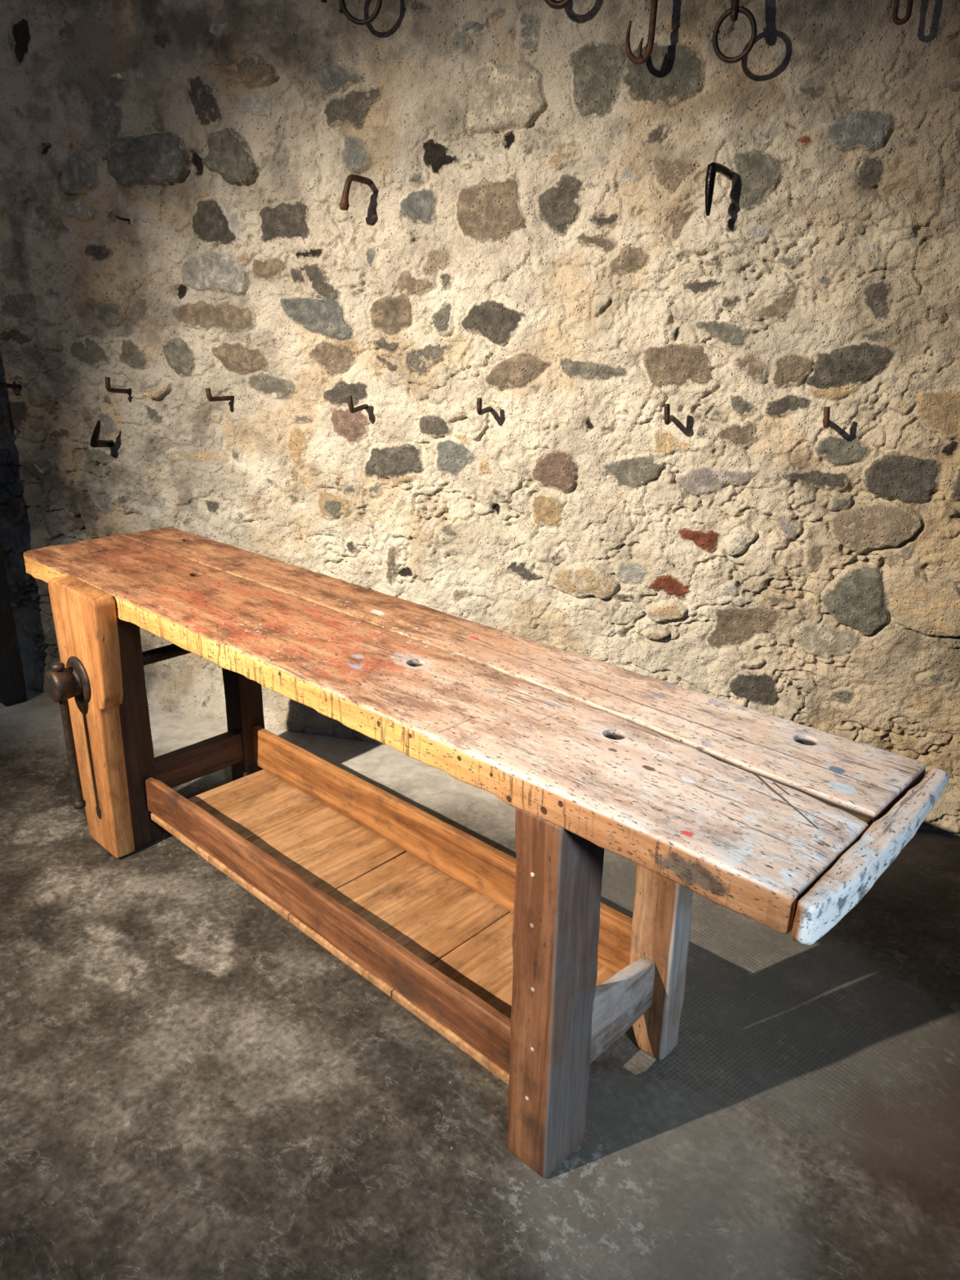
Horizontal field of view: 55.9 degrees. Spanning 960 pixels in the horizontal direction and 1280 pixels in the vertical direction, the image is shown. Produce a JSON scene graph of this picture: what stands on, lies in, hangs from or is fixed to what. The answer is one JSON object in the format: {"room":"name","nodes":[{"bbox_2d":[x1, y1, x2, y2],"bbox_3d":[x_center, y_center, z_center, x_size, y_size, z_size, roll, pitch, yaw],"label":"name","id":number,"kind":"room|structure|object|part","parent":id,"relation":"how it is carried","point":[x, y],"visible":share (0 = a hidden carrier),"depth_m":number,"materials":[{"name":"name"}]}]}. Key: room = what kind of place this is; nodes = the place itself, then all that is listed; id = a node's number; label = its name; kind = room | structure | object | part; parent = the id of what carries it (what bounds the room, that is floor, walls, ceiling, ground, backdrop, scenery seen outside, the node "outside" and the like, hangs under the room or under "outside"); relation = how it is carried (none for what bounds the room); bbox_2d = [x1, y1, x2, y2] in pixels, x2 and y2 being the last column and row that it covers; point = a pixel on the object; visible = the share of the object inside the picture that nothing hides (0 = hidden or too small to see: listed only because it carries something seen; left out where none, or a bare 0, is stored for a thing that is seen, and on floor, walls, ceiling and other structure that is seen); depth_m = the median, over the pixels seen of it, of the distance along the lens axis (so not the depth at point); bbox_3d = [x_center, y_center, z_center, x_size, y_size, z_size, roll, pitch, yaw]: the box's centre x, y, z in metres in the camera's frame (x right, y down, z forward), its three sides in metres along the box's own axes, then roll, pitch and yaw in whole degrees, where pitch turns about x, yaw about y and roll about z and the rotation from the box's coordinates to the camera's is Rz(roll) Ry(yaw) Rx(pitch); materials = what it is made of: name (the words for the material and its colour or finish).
{"room":"woodworking shop","nodes":[
{"label":"woodworking shop","id":0,"kind":"room"},
{"bbox_2d":[0,0,959,836],"bbox_3d":[-0.087,-1.033,3.066,5.977,2.960,3.192,18,26,40],"label":"wall","id":1,"kind":"structure","parent":0,"point":[531,236],"depth_m":2.83,"materials":[{"name":"beige stone"}]},
{"bbox_2d":[0,382,22,388],"bbox_3d":[-1.783,-0.983,3.411,0.026,0.074,0.145,11,22,27],"label":"peg","id":2,"kind":"object","parent":1,"relation":"attached to","point":[2,384],"visible":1,"depth_m":3.42,"materials":[{"name":"brown metal"}]},
{"bbox_2d":[89,420,114,447],"bbox_3d":[-1.383,-0.765,3.351,0.057,0.110,0.144,6,21,16],"label":"hook","id":3,"kind":"object","parent":1,"relation":"attached to","point":[95,442],"visible":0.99,"depth_m":3.30,"materials":[{"name":"black metal"}]},
{"bbox_2d":[105,377,130,393],"bbox_3d":[-1.299,-0.920,3.268,0.021,0.064,0.142,8,21,19],"label":"peg","id":4,"kind":"object","parent":1,"relation":"attached to","point":[108,385],"visible":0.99,"depth_m":3.23,"materials":[{"name":"brown metal"}]},
{"bbox_2d":[116,216,129,222],"bbox_3d":[-1.208,-1.431,3.076,0.012,0.014,0.066,9,21,22],"label":"nail","id":5,"kind":"object","parent":1,"relation":"attached to","point":[117,217],"visible":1,"depth_m":3.07,"materials":[{"name":"brown metal"}]},
{"bbox_2d":[204,387,234,401],"bbox_3d":[-0.897,-0.857,3.153,0.026,0.050,0.146,11,22,27],"label":"peg","id":6,"kind":"object","parent":1,"relation":"attached to","point":[210,397],"visible":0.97,"depth_m":3.12,"materials":[{"name":"brown metal"}]},
{"bbox_2d":[338,174,371,210],"bbox_3d":[-0.372,-1.372,2.784,0.039,0.100,0.158,14,24,33],"label":"hook","id":7,"kind":"object","parent":1,"relation":"attached to","point":[344,205],"visible":0.98,"depth_m":2.74,"materials":[{"name":"metal"}]},
{"bbox_2d":[346,395,368,413],"bbox_3d":[-0.397,-0.788,3.006,0.022,0.057,0.143,9,21,22],"label":"peg","id":8,"kind":"object","parent":1,"relation":"attached to","point":[352,409],"visible":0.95,"depth_m":2.96,"materials":[{"name":"brown metal"}]},
{"bbox_2d":[338,0,382,25],"bbox_3d":[-0.316,-1.839,2.586,0.122,0.149,0.153,18,26,40],"label":"ring","id":9,"kind":"object","parent":1,"relation":"attached to","point":[361,22],"visible":1,"depth_m":2.58,"materials":[{"name":"metal"}]},
{"bbox_2d":[476,397,492,414],"bbox_3d":[0.020,-0.747,2.878,0.019,0.053,0.142,8,21,19],"label":"peg","id":10,"kind":"object","parent":1,"relation":"attached to","point":[479,400],"visible":0.98,"depth_m":2.82,"materials":[{"name":"brown metal"}]},
{"bbox_2d":[544,0,572,9],"bbox_3d":[0.209,-1.760,2.441,0.097,0.116,0.152,0,20,-2],"label":"ring","id":11,"kind":"object","parent":1,"relation":"hanging from","point":[554,4],"visible":1,"depth_m":2.42,"materials":[{"name":"metal"}]},
{"bbox_2d":[625,0,657,64],"bbox_3d":[0.462,-1.685,2.400,0.078,0.291,0.140,18,26,40],"label":"hook","id":12,"kind":"object","parent":1,"relation":"hanging from","point":[641,59],"visible":1,"depth_m":2.39,"materials":[{"name":"metal"}]},
{"bbox_2d":[663,404,674,424],"bbox_3d":[0.571,-0.682,2.713,0.021,0.062,0.142,8,21,19],"label":"peg","id":13,"kind":"object","parent":1,"relation":"attached to","point":[668,418],"visible":0.98,"depth_m":2.65,"materials":[{"name":"brown metal"}]},
{"bbox_2d":[704,162,733,216],"bbox_3d":[0.661,-1.231,2.484,0.034,0.132,0.157,15,24,34],"label":"coat hook","id":14,"kind":"object","parent":1,"relation":"attached to","point":[713,167],"visible":0.99,"depth_m":2.43,"materials":[{"name":"black metal"}]},
{"bbox_2d":[712,0,756,63],"bbox_3d":[0.647,-1.631,2.324,0.101,0.279,0.178,1,20,0],"label":"ring","id":15,"kind":"object","parent":1,"relation":"attached to","point":[735,9],"visible":1,"depth_m":2.28,"materials":[{"name":"metal"}]},
{"bbox_2d":[822,406,830,427],"bbox_3d":[0.990,-0.641,2.584,0.021,0.060,0.142,8,21,19],"label":"peg","id":16,"kind":"object","parent":1,"relation":"attached to","point":[825,420],"visible":1,"depth_m":2.52,"materials":[{"name":"brown metal"}]},
{"bbox_2d":[892,0,913,25],"bbox_3d":[1.049,-1.583,2.229,0.043,0.144,0.142,9,21,23],"label":"iron link","id":17,"kind":"object","parent":1,"relation":"attached to","point":[896,20],"visible":1,"depth_m":2.19,"materials":[{"name":"brown metal"}]},
{"bbox_2d":[0,688,959,1279],"bbox_3d":[-0.511,0.809,2.246,8.580,0.003,6.390,18,26,40],"label":"floor","id":18,"kind":"structure","parent":0,"point":[193,1086],"depth_m":1.88,"materials":[{"name":"concrete"}]},
{"bbox_2d":[0,542,27,706],"bbox_3d":[-1.939,-0.646,3.437,0.137,1.902,0.093,18,26,40],"label":"timber post","id":19,"kind":"object","parent":18,"relation":"on","point":[12,684],"visible":1,"depth_m":3.65,"materials":[{"name":"black wood"}]},
{"bbox_2d":[23,526,949,1177],"bbox_3d":[-0.373,0.372,2.239,2.580,0.826,0.666,18,26,40],"label":"workbench","id":20,"kind":"object","parent":18,"relation":"on","point":[520,962],"visible":1,"depth_m":1.90,"materials":[{"name":"brown wood"}]},
{"bbox_3d":[-1.025,0.255,2.644,0.091,0.760,0.097,18,26,40],"label":"leg","id":21,"kind":"part","parent":20,"relation":"part of","materials":[{"name":"brown wood"}]},
{"bbox_3d":[-0.765,0.159,2.918,0.095,0.760,0.087,18,26,40],"label":"leg","id":22,"kind":"part","parent":20,"relation":"part of","materials":[{"name":"brown wood"}]},
{"bbox_2d":[143,725,632,1084],"bbox_3d":[-0.318,0.574,2.344,1.502,0.172,0.413,18,26,40],"label":"tray","id":23,"kind":"object","parent":20,"relation":"on","point":[418,905],"depth_m":2.34,"materials":[{"name":"brown wood"}]},
{"bbox_3d":[0.134,0.629,1.639,0.102,0.760,0.130,18,26,40],"label":"leg","id":24,"kind":"part","parent":20,"relation":"part of","materials":[{"name":"brown wood"}]},
{"bbox_3d":[0.384,0.541,1.893,0.110,0.760,0.078,18,26,40],"label":"leg","id":25,"kind":"part","parent":20,"relation":"part of","materials":[{"name":"brown wood"}]}
]}

